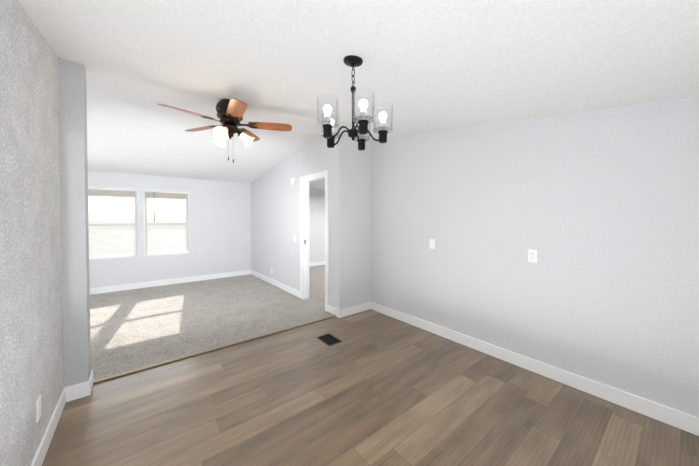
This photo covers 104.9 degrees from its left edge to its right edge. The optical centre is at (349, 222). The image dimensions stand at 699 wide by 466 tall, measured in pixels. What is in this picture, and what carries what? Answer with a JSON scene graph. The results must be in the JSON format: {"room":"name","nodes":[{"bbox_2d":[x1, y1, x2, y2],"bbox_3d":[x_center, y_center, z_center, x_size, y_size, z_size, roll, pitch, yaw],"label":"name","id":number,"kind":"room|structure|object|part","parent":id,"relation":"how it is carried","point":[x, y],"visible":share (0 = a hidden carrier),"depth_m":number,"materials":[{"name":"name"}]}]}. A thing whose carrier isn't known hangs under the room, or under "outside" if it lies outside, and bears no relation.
{"room":"empty dining room","nodes":[
{"label":"empty dining room","id":0,"kind":"room"},
{"bbox_2d":[0,0,63,465],"bbox_3d":[-0.919,0.009,0.377,0.110,2.770,3.930,-1,1,-38],"label":"wall","id":1,"kind":"structure","parent":0,"point":[31,344],"depth_m":1.36,"materials":[{"name":"paint"}]},
{"bbox_2d":[36,395,40,422],"bbox_3d":[-1.693,1.011,1.465,0.008,0.114,0.070,-1,1,-38],"label":"electrical outlet","id":2,"kind":"object","parent":1,"relation":"attached to","point":[38,408],"visible":1,"depth_m":1.45,"materials":[{"name":"white plastic"}]},
{"bbox_2d":[30,388,65,465],"bbox_3d":[-0.902,1.288,0.475,0.012,0.110,3.808,-1,1,-38],"label":"baseboard","id":3,"kind":"structure","parent":1,"relation":"attached to","point":[41,451],"depth_m":1.60,"materials":[{"name":"white wood"}]},
{"bbox_2d":[58,58,90,386],"bbox_3d":[-2.625,-0.012,1.628,1.490,2.770,0.150,-1,1,-38],"label":"wall","id":4,"kind":"structure","parent":0,"point":[74,217],"depth_m":2.00,"materials":[{"name":"paint"}]},
{"bbox_2d":[64,381,90,401],"bbox_3d":[-2.037,1.262,2.012,0.142,0.110,0.012,-1,1,-38],"label":"baseboard","id":5,"kind":"structure","parent":4,"relation":"attached to","point":[77,391],"depth_m":2.01,"materials":[{"name":"white wood"}]},
{"bbox_2d":[89,372,92,390],"bbox_3d":[-2.037,1.260,2.116,0.012,0.110,0.150,-1,1,-38],"label":"baseboard","id":6,"kind":"structure","parent":4,"relation":"attached to","point":[91,377],"depth_m":2.11,"materials":[{"name":"white wood"}]},
{"bbox_2d":[88,170,324,287],"bbox_3d":[-2.618,-0.092,6.310,7.320,2.770,0.120,-1,1,-38],"label":"wall","id":7,"kind":"structure","parent":0,"point":[113,272],"depth_m":5.44,"materials":[{"name":"paint"}]},
{"bbox_2d":[88,186,189,260],"bbox_3d":[-4.022,-0.003,5.185,1.596,1.306,0.111,-1,1,-38],"label":"window","id":8,"kind":"structure","parent":7,"relation":"in","point":[160,233],"depth_m":5.08,"materials":[{"name":"white glass"}]},
{"bbox_2d":[88,187,136,258],"bbox_3d":[-4.336,0.001,4.905,0.712,1.265,0.028,-1,1,-38],"label":"blind","id":9,"kind":"object","parent":8,"relation":"attached to","point":[102,193],"depth_m":4.91,"materials":[{"name":"white"}]},
{"bbox_3d":[-4.351,0.002,4.924,0.756,1.306,0.111,-1,1,-38],"label":"frame","id":10,"kind":"part","parent":8,"relation":"part of","materials":[{"name":"white plastic"}]},
{"bbox_3d":[-3.693,-0.007,5.446,0.756,1.306,0.111,-1,1,-38],"label":"frame","id":11,"kind":"part","parent":8,"relation":"part of","materials":[{"name":"white plastic"}]},
{"bbox_2d":[145,190,187,254],"bbox_3d":[-3.674,-0.007,5.422,0.712,1.265,0.040,-1,1,-38],"label":"blind","id":12,"kind":"object","parent":8,"relation":"attached to","point":[161,232],"depth_m":5.39,"materials":[{"name":"white"}]},
{"bbox_2d":[137,190,143,255],"bbox_3d":[-4.028,-0.003,5.193,0.120,1.270,0.120,-1,1,-38],"label":"wall pier","id":13,"kind":"object","parent":7,"relation":"attached to","point":[141,219],"visible":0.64,"depth_m":5.15,"materials":[{"name":"paint"}]},
{"bbox_2d":[90,270,250,294],"bbox_3d":[-3.863,1.196,5.261,3.818,0.110,0.012,-1,1,-38],"label":"baseboard","id":14,"kind":"structure","parent":7,"relation":"attached to","point":[99,290],"depth_m":5.38,"materials":[{"name":"white wood"}]},
{"bbox_2d":[187,192,324,252],"bbox_3d":[-1.583,-0.036,7.131,4.680,1.270,0.120,-1,1,-38],"label":"wall pier","id":15,"kind":"object","parent":7,"relation":"attached to","point":[218,222],"visible":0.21,"depth_m":6.08,"materials":[{"name":"paint"}]},
{"bbox_2d":[310,261,324,266],"bbox_3d":[-1.033,1.158,7.503,3.160,0.110,0.012,-1,1,-38],"label":"baseboard","id":16,"kind":"structure","parent":7,"relation":"attached to","point":[317,263],"depth_m":7.60,"materials":[{"name":"white wood"}]},
{"bbox_2d":[90,265,333,380],"bbox_3d":[-1.556,1.310,4.994,7.500,0.112,3.700,-1,1,-38],"label":"floor carpet","id":17,"kind":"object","parent":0,"point":[131,329],"visible":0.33,"depth_m":3.67,"materials":[{"name":"grey carpet"}]},
{"bbox_2d":[251,133,334,307],"bbox_3d":[-1.240,-0.072,5.112,0.110,2.770,3.470,-1,1,-38],"label":"wall","id":18,"kind":"structure","parent":0,"point":[275,212],"depth_m":5.02,"materials":[{"name":"paint"}]},
{"bbox_2d":[251,270,299,297],"bbox_3d":[-1.592,1.192,5.479,0.012,0.110,2.492,-1,1,-38],"label":"baseboard","id":19,"kind":"structure","parent":18,"relation":"attached to","point":[288,289],"depth_m":5.23,"materials":[{"name":"white wood"}]},
{"bbox_2d":[300,170,328,311],"bbox_3d":[-0.513,0.261,4.200,0.142,2.036,0.822,-1,1,-38],"label":"door frame","id":20,"kind":"structure","parent":18,"relation":"attached to","point":[304,245],"depth_m":4.43,"materials":[{"name":"white wood"}]},
{"bbox_2d":[328,305,338,317],"bbox_3d":[-0.223,1.232,3.752,0.012,0.110,0.262,-1,1,-38],"label":"baseboard","id":21,"kind":"structure","parent":18,"relation":"attached to","point":[333,310],"depth_m":3.74,"materials":[{"name":"white wood"}]},
{"bbox_2d":[303,135,325,175],"bbox_3d":[-0.513,-1.066,4.178,0.110,0.750,0.690,-1,1,-38],"label":"wall","id":22,"kind":"structure","parent":0,"point":[314,154],"depth_m":4.12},
{"bbox_2d":[335,132,370,309],"bbox_3d":[1.153,-0.065,4.725,3.380,2.770,0.110,-1,1,-38],"label":"wall","id":23,"kind":"structure","parent":0,"point":[352,225],"depth_m":3.77,"materials":[{"name":"paint"}]},
{"bbox_2d":[339,302,370,317],"bbox_3d":[0.085,1.231,3.822,0.580,0.110,0.012,-1,1,-38],"label":"baseboard","id":24,"kind":"structure","parent":23,"relation":"attached to","point":[344,312],"depth_m":3.80,"materials":[{"name":"white wood"}]},
{"bbox_2d":[18,0,698,188],"bbox_3d":[-0.266,-1.058,3.327,7.700,0.823,8.050,-1,1,-38],"label":"ceiling","id":25,"kind":"structure","parent":0,"point":[430,65],"depth_m":1.62,"materials":[{"name":"white paint"}]},
{"bbox_2d":[157,98,291,162],"bbox_3d":[-1.184,-0.915,2.635,1.149,0.633,1.140,-1,1,-38],"label":"ceiling fan","id":26,"kind":"object","parent":25,"relation":"hanging from","point":[230,113],"visible":1,"depth_m":2.61,"materials":[{"name":"brown wood"}]},
{"bbox_3d":[-1.186,-1.031,2.668,0.260,0.402,0.260,-1,1,-38],"label":"motor","id":27,"kind":"part","parent":26,"relation":"part of","materials":[{"name":"brown metal"}]},
{"bbox_2d":[317,55,392,150],"bbox_3d":[0.009,-0.725,1.585,0.439,0.497,0.449,-1,1,-38],"label":"chandelier","id":28,"kind":"object","parent":25,"relation":"hanging from","point":[363,121],"visible":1,"depth_m":1.55,"materials":[{"name":"black metal"}]},
{"bbox_2d":[42,309,698,465],"bbox_3d":[0.322,1.376,1.442,3.530,0.100,4.200,-1,1,-38],"label":"floor","id":29,"kind":"structure","parent":0,"point":[374,388],"depth_m":1.86,"materials":[{"name":"brown wood"}]},
{"bbox_2d":[93,315,335,383],"bbox_3d":[-1.147,1.293,2.956,2.450,0.014,0.042,-1,1,-38],"label":"transition strip","id":30,"kind":"object","parent":29,"relation":"on","point":[173,360],"depth_m":2.67,"materials":[{"name":"wood"}]},
{"bbox_2d":[316,333,341,345],"bbox_3d":[-0.228,1.297,2.996,0.170,0.005,0.260,-1,1,-38],"label":"floor vent","id":31,"kind":"object","parent":29,"relation":"in","point":[328,339],"visible":1,"depth_m":2.99,"materials":[{"name":"black metal"}]},
{"bbox_2d":[371,96,698,417],"bbox_3d":[1.612,-0.026,2.447,0.110,2.770,4.030,-1,1,-38],"label":"wall","id":32,"kind":"structure","parent":0,"point":[598,209],"depth_m":2.20,"materials":[{"name":"paint"}]},
{"bbox_2d":[429,239,434,248],"bbox_3d":[0.971,0.247,3.163,0.012,0.114,0.070,-1,1,-38],"label":"switch plate","id":33,"kind":"object","parent":32,"relation":"attached to","point":[432,244],"visible":1,"depth_m":3.16,"materials":[{"name":"white plastic"}]},
{"bbox_2d":[528,249,537,262],"bbox_3d":[1.610,0.290,2.361,0.008,0.114,0.070,-1,1,-38],"label":"electrical outlet","id":34,"kind":"object","parent":32,"relation":"attached to","point":[532,255],"visible":1,"depth_m":2.36,"materials":[{"name":"white plastic"}]},
{"bbox_2d":[371,302,698,435],"bbox_3d":[1.530,1.254,2.474,0.012,0.110,3.920,-1,1,-38],"label":"baseboard","id":35,"kind":"structure","parent":32,"relation":"attached to","point":[670,416],"depth_m":2.17,"materials":[{"name":"white wood"}]},
{"label":"outside","id":36,"kind":"structure","parent":0,"visible":0},
{"bbox_2d":[89,229,182,255],"bbox_3d":[-9.389,1.760,11.745,80.000,0.020,90.000,-1,1,-38],"label":"ground","id":37,"kind":"structure","parent":36,"point":[176,233],"depth_m":23.68,"materials":[{"name":"beige"}]}
]}

